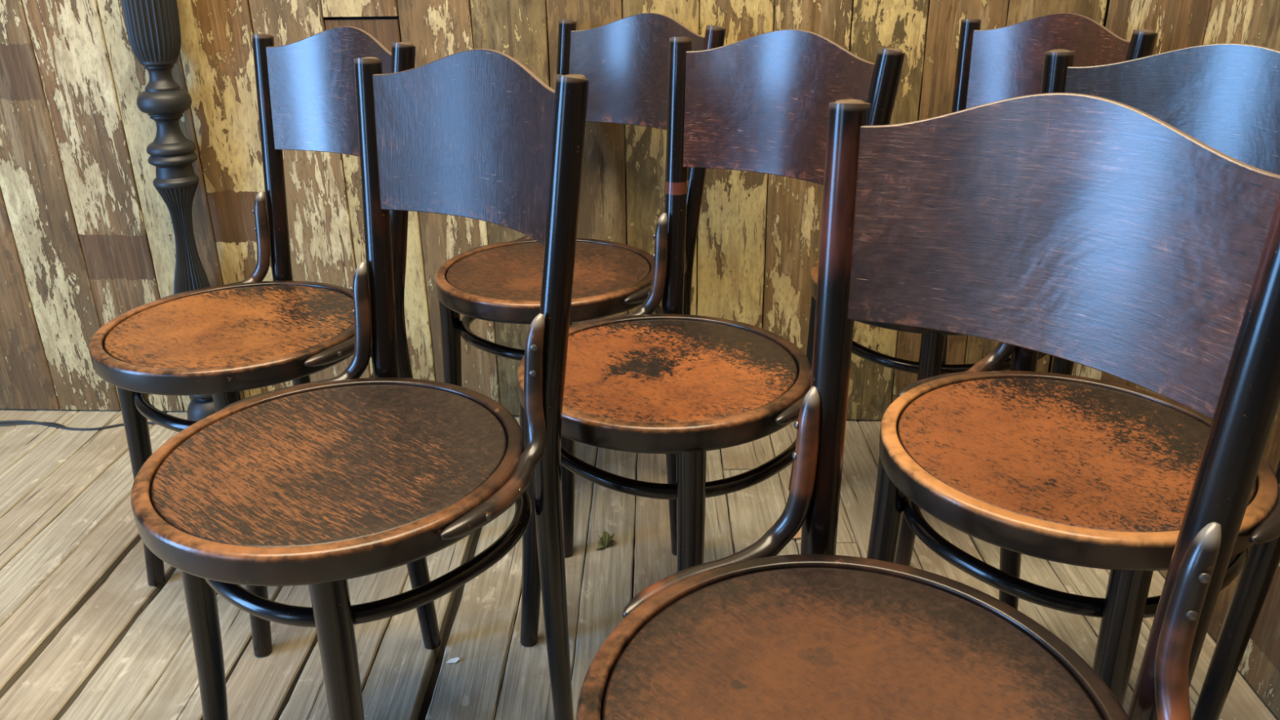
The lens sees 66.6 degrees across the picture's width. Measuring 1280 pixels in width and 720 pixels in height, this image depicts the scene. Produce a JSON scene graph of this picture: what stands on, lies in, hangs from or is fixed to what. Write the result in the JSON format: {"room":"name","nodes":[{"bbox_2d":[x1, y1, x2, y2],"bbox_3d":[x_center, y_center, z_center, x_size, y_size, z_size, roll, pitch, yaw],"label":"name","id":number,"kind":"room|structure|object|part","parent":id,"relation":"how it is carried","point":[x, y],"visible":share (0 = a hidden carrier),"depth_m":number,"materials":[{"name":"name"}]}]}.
{"room":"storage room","nodes":[
{"label":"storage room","id":0,"kind":"room"},
{"bbox_2d":[0,0,1110,419],"bbox_3d":[-1.036,-1.045,1.814,3.950,2.500,0.080,1,23,3],"label":"wall","id":1,"kind":"structure","parent":0,"point":[87,241],"depth_m":2.03,"materials":[{"name":"paint"}]},
{"bbox_2d":[0,408,1278,719],"bbox_3d":[-0.996,0.792,0.730,4.016,0.060,3.950,-1,23,0],"label":"floor","id":2,"kind":"structure","parent":0,"point":[85,634],"depth_m":1.60,"materials":[{"name":"grey wood"}]},
{"bbox_2d":[0,420,155,430],"bbox_3d":[-1.373,0.147,2.205,0.751,0.005,0.043,0,23,2],"label":"power cord","id":3,"kind":"object","parent":2,"relation":"on","point":[12,422],"visible":0.72,"depth_m":2.21,"materials":[{"name":"plastic"}]},
{"bbox_2d":[121,0,215,421],"bbox_3d":[-0.944,-0.497,1.925,0.150,1.400,0.099,-1,23,0],"label":"lamp stand","id":4,"kind":"object","parent":2,"relation":"on","point":[153,26],"visible":0.73,"depth_m":1.92,"materials":[{"name":"grey paint"}]},
{"bbox_3d":[-0.931,-0.723,1.830,0.098,0.310,0.094,-1,23,0],"label":"fluted bulb","id":5,"kind":"part","parent":4,"relation":"part of","materials":[{"name":"grey paint"}]},
{"bbox_2d":[88,26,415,657],"bbox_3d":[-0.595,-0.048,1.526,0.440,0.872,0.476,15,28,34],"label":"bentwood chair","id":6,"kind":"object","parent":2,"relation":"on","point":[222,341],"visible":0.59,"depth_m":1.53,"materials":[{"name":"brown wood"}]},
{"bbox_3d":[-0.807,0.173,1.575,0.060,0.432,0.036,-9,24,-19],"label":"leg","id":7,"kind":"part","parent":6,"relation":"part of","materials":[{"name":"black wood"}]},
{"bbox_3d":[-0.616,-0.052,1.493,0.367,0.012,0.367,15,28,34],"label":"seat panel","id":8,"kind":"part","parent":6,"relation":"part of","materials":[{"name":"brown wood"}]},
{"bbox_3d":[-0.568,0.238,1.409,0.036,0.432,0.060,1,23,4],"label":"leg","id":9,"kind":"part","parent":6,"relation":"part of","materials":[{"name":"black wood"}]},
{"bbox_3d":[-0.617,-0.131,1.742,0.044,0.858,0.094,3,23,8],"label":"leg","id":10,"kind":"part","parent":6,"relation":"part of","materials":[{"name":"black wood"}]},
{"bbox_3d":[-0.478,-0.423,1.545,0.327,0.197,0.071,15,28,34],"label":"backrest","id":11,"kind":"part","parent":6,"relation":"part of","materials":[{"name":"brown wood"}]},
{"bbox_3d":[-0.366,-0.062,1.568,0.093,0.859,0.042,-11,25,-23],"label":"leg","id":12,"kind":"part","parent":6,"relation":"part of","materials":[{"name":"black wood"}]},
{"bbox_2d":[130,48,588,719],"bbox_3d":[-0.322,0.117,1.121,0.453,0.871,0.475,17,28,36],"label":"bentwood chair","id":13,"kind":"object","parent":2,"relation":"on","point":[322,485],"visible":1,"depth_m":1.09,"materials":[{"name":"brown wood"}]},
{"bbox_3d":[-0.531,0.331,1.185,0.060,0.432,0.036,-8,24,-16],"label":"leg","id":14,"kind":"part","parent":13,"relation":"part of","materials":[{"name":"black wood"}]},
{"bbox_3d":[-0.340,0.109,1.094,0.380,0.012,0.380,17,28,36],"label":"seat panel","id":15,"kind":"part","parent":13,"relation":"part of","materials":[{"name":"brown wood"}]},
{"bbox_3d":[-0.301,0.401,1.009,0.036,0.432,0.060,2,23,7],"label":"leg","id":16,"kind":"part","parent":13,"relation":"part of","materials":[{"name":"black wood"}]},
{"bbox_3d":[-0.330,0.032,1.341,0.047,0.857,0.085,5,23,13],"label":"leg","id":17,"kind":"part","parent":13,"relation":"part of","materials":[{"name":"black wood"}]},
{"bbox_3d":[-0.197,-0.257,1.136,0.324,0.197,0.067,17,28,36],"label":"backrest","id":18,"kind":"part","parent":13,"relation":"part of","materials":[{"name":"brown wood"}]},
{"bbox_3d":[-0.089,0.105,1.157,0.085,0.857,0.047,-11,25,-23],"label":"leg","id":19,"kind":"part","parent":13,"relation":"part of","materials":[{"name":"black wood"}]},
{"bbox_2d":[446,657,459,662],"bbox_3d":[-0.278,0.447,1.450,0.020,0.004,0.011,-1,23,0],"label":"paper scrap","id":20,"kind":"object","parent":2,"relation":"on","point":[454,660],"visible":1,"depth_m":1.45,"materials":[{"name":"white paper"}]},
{"bbox_2d":[434,13,725,557],"bbox_3d":[-0.134,-0.155,1.766,0.433,0.872,0.489,14,27,32],"label":"bentwood chair","id":21,"kind":"object","parent":2,"relation":"on","point":[624,61],"visible":0.56,"depth_m":1.76,"materials":[{"name":"brown wood"}]},
{"bbox_3d":[-0.352,0.064,1.821,0.060,0.432,0.036,-7,23,-15],"label":"leg","id":22,"kind":"part","parent":21,"relation":"part of","materials":[{"name":"black wood"}]},
{"bbox_3d":[-0.161,-0.156,1.726,0.360,0.012,0.360,18,29,37],"label":"seat panel","id":23,"kind":"part","parent":21,"relation":"part of","materials":[{"name":"brown wood"}]},
{"bbox_3d":[-0.149,-0.239,1.985,0.057,0.858,0.101,3,23,10],"label":"leg","id":24,"kind":"part","parent":21,"relation":"part of","materials":[{"name":"black wood"}]},
{"bbox_3d":[-0.126,0.136,1.640,0.036,0.432,0.060,2,23,8],"label":"leg","id":25,"kind":"part","parent":21,"relation":"part of","materials":[{"name":"black wood"}]},
{"bbox_3d":[-0.002,-0.527,1.778,0.329,0.197,0.078,18,29,37],"label":"backrest","id":26,"kind":"part","parent":21,"relation":"part of","materials":[{"name":"brown wood"}]},
{"bbox_3d":[0.105,-0.159,1.782,0.101,0.858,0.057,-8,24,-17],"label":"leg","id":27,"kind":"part","parent":21,"relation":"part of","materials":[{"name":"black wood"}]},
{"bbox_2d":[595,531,613,550],"bbox_3d":[-0.062,0.317,1.727,0.032,0.024,0.036,-1,23,0],"label":"leaf","id":28,"kind":"object","parent":2,"relation":"on","point":[606,538],"visible":1,"depth_m":1.72,"materials":[{"name":"green plant"}]},
{"bbox_2d":[516,29,905,646],"bbox_3d":[0.062,0.016,1.347,0.475,0.872,0.430,-19,29,-36],"label":"bentwood chair","id":29,"kind":"object","parent":2,"relation":"on","point":[674,384],"visible":0.75,"depth_m":1.34,"materials":[{"name":"brown wood"}]},
{"bbox_3d":[-0.158,0.229,1.416,0.060,0.432,0.036,-7,23,-13],"label":"leg","id":30,"kind":"part","parent":29,"relation":"part of","materials":[{"name":"black wood"}]},
{"bbox_3d":[0.060,-0.067,1.563,0.038,0.858,0.099,4,23,12],"label":"leg","id":31,"kind":"part","parent":29,"relation":"part of","materials":[{"name":"black wood"}]},
{"bbox_3d":[0.033,0.012,1.316,0.357,0.012,0.357,19,30,39],"label":"seat panel","id":32,"kind":"part","parent":29,"relation":"part of","materials":[{"name":"brown wood"}]},
{"bbox_3d":[0.062,0.304,1.229,0.036,0.432,0.060,3,23,9],"label":"leg","id":33,"kind":"part","parent":29,"relation":"part of","materials":[{"name":"black wood"}]},
{"bbox_3d":[0.191,-0.355,1.356,0.321,0.197,0.072,19,30,39],"label":"backrest","id":34,"kind":"part","parent":29,"relation":"part of","materials":[{"name":"brown wood"}]},
{"bbox_3d":[0.287,0.010,1.369,0.099,0.858,0.038,-8,24,-16],"label":"leg","id":35,"kind":"part","parent":29,"relation":"part of","materials":[{"name":"black wood"}]},
{"bbox_2d":[792,529,801,538],"bbox_3d":[0.265,0.312,1.750,0.087,0.005,0.029,-1,23,0],"label":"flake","id":36,"kind":"object","parent":2,"relation":"on","point":[798,534],"visible":0.17,"depth_m":1.75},
{"bbox_2d":[576,93,1279,719],"bbox_3d":[0.168,0.270,0.734,0.434,0.872,0.442,20,31,41],"label":"bentwood chair","id":37,"kind":"object","parent":2,"relation":"on","point":[1100,233],"visible":1,"depth_m":0.75,"materials":[{"name":"brown wood"}]},
{"bbox_3d":[0.176,0.187,0.951,0.049,0.856,0.059,-9,24,-20],"label":"leg","id":38,"kind":"part","parent":37,"relation":"part of","materials":[{"name":"black wood"}]},
{"bbox_3d":[0.153,0.261,0.713,0.361,0.012,0.361,20,31,41],"label":"seat panel","id":39,"kind":"part","parent":37,"relation":"part of","materials":[{"name":"brown wood"}]},
{"bbox_3d":[0.300,-0.096,0.730,0.313,0.197,0.056,20,31,41],"label":"backrest","id":40,"kind":"part","parent":37,"relation":"part of","materials":[{"name":"brown wood"}]},
{"bbox_3d":[0.400,0.270,0.743,0.059,0.856,0.049,8,24,20],"label":"leg","id":41,"kind":"part","parent":37,"relation":"part of","materials":[{"name":"black wood"}]},
{"bbox_2d":[788,13,1157,566],"bbox_3d":[0.511,-0.126,1.673,0.443,0.872,0.434,-15,27,-31],"label":"bentwood chair","id":42,"kind":"object","parent":2,"relation":"on","point":[1006,62],"visible":0.25,"depth_m":1.64,"materials":[{"name":"brown wood"}]},
{"bbox_3d":[0.317,0.054,1.821,0.060,0.432,0.036,2,23,6],"label":"leg","id":43,"kind":"part","parent":42,"relation":"part of","materials":[{"name":"black wood"}]},
{"bbox_3d":[0.450,0.155,1.573,0.036,0.432,0.060,12,26,29],"label":"leg","id":44,"kind":"part","parent":42,"relation":"part of","materials":[{"name":"black wood"}]},
{"bbox_3d":[0.590,-0.205,1.878,0.048,0.856,0.068,-4,23,-8],"label":"leg","id":45,"kind":"part","parent":42,"relation":"part of","materials":[{"name":"black wood"}]},
{"bbox_3d":[0.679,-0.472,1.621,0.056,0.197,0.332,-12,25,-24],"label":"backrest","id":46,"kind":"part","parent":42,"relation":"part of","materials":[{"name":"brown wood"}]},
{"bbox_3d":[0.735,-0.095,1.609,0.048,0.856,0.068,-21,30,-40],"label":"leg","id":47,"kind":"part","parent":42,"relation":"part of","materials":[{"name":"black wood"}]},
{"bbox_2d":[866,43,1279,719],"bbox_3d":[0.485,0.111,1.105,0.426,0.872,0.441,-14,26,-29],"label":"bentwood chair","id":48,"kind":"object","parent":2,"relation":"on","point":[1075,470],"visible":0.66,"depth_m":1.07,"materials":[{"name":"brown wood"}]},
{"bbox_3d":[0.291,0.302,1.224,0.060,0.432,0.036,-2,23,-4],"label":"leg","id":49,"kind":"part","parent":48,"relation":"part of","materials":[{"name":"black wood"}]},
{"bbox_3d":[0.526,0.027,1.323,0.076,0.857,0.040,19,30,40],"label":"leg","id":50,"kind":"part","parent":48,"relation":"part of","materials":[{"name":"black wood"}]},
{"bbox_3d":[0.477,0.098,1.092,0.368,0.012,0.368,-17,27,-34],"label":"seat panel","id":51,"kind":"part","parent":48,"relation":"part of","materials":[{"name":"brown wood"}]},
{"bbox_3d":[0.472,0.392,1.004,0.036,0.432,0.060,7,24,19],"label":"leg","id":52,"kind":"part","parent":48,"relation":"part of","materials":[{"name":"black wood"}]},
{"bbox_3d":[0.632,-0.246,1.079,0.046,0.197,0.347,-17,27,-34],"label":"backrest","id":53,"kind":"part","parent":48,"relation":"part of","materials":[{"name":"brown wood"}]},
{"bbox_3d":[0.723,0.124,1.083,0.040,0.857,0.076,-12,25,-25],"label":"leg","id":54,"kind":"part","parent":48,"relation":"part of","materials":[{"name":"black wood"}]},
{"bbox_2d":[1049,0,1279,719],"bbox_3d":[0.869,-0.518,0.480,0.078,2.500,2.620,0,23,2],"label":"wall","id":55,"kind":"structure","parent":0,"point":[1178,24],"depth_m":1.43,"materials":[{"name":"paint"}]}
]}

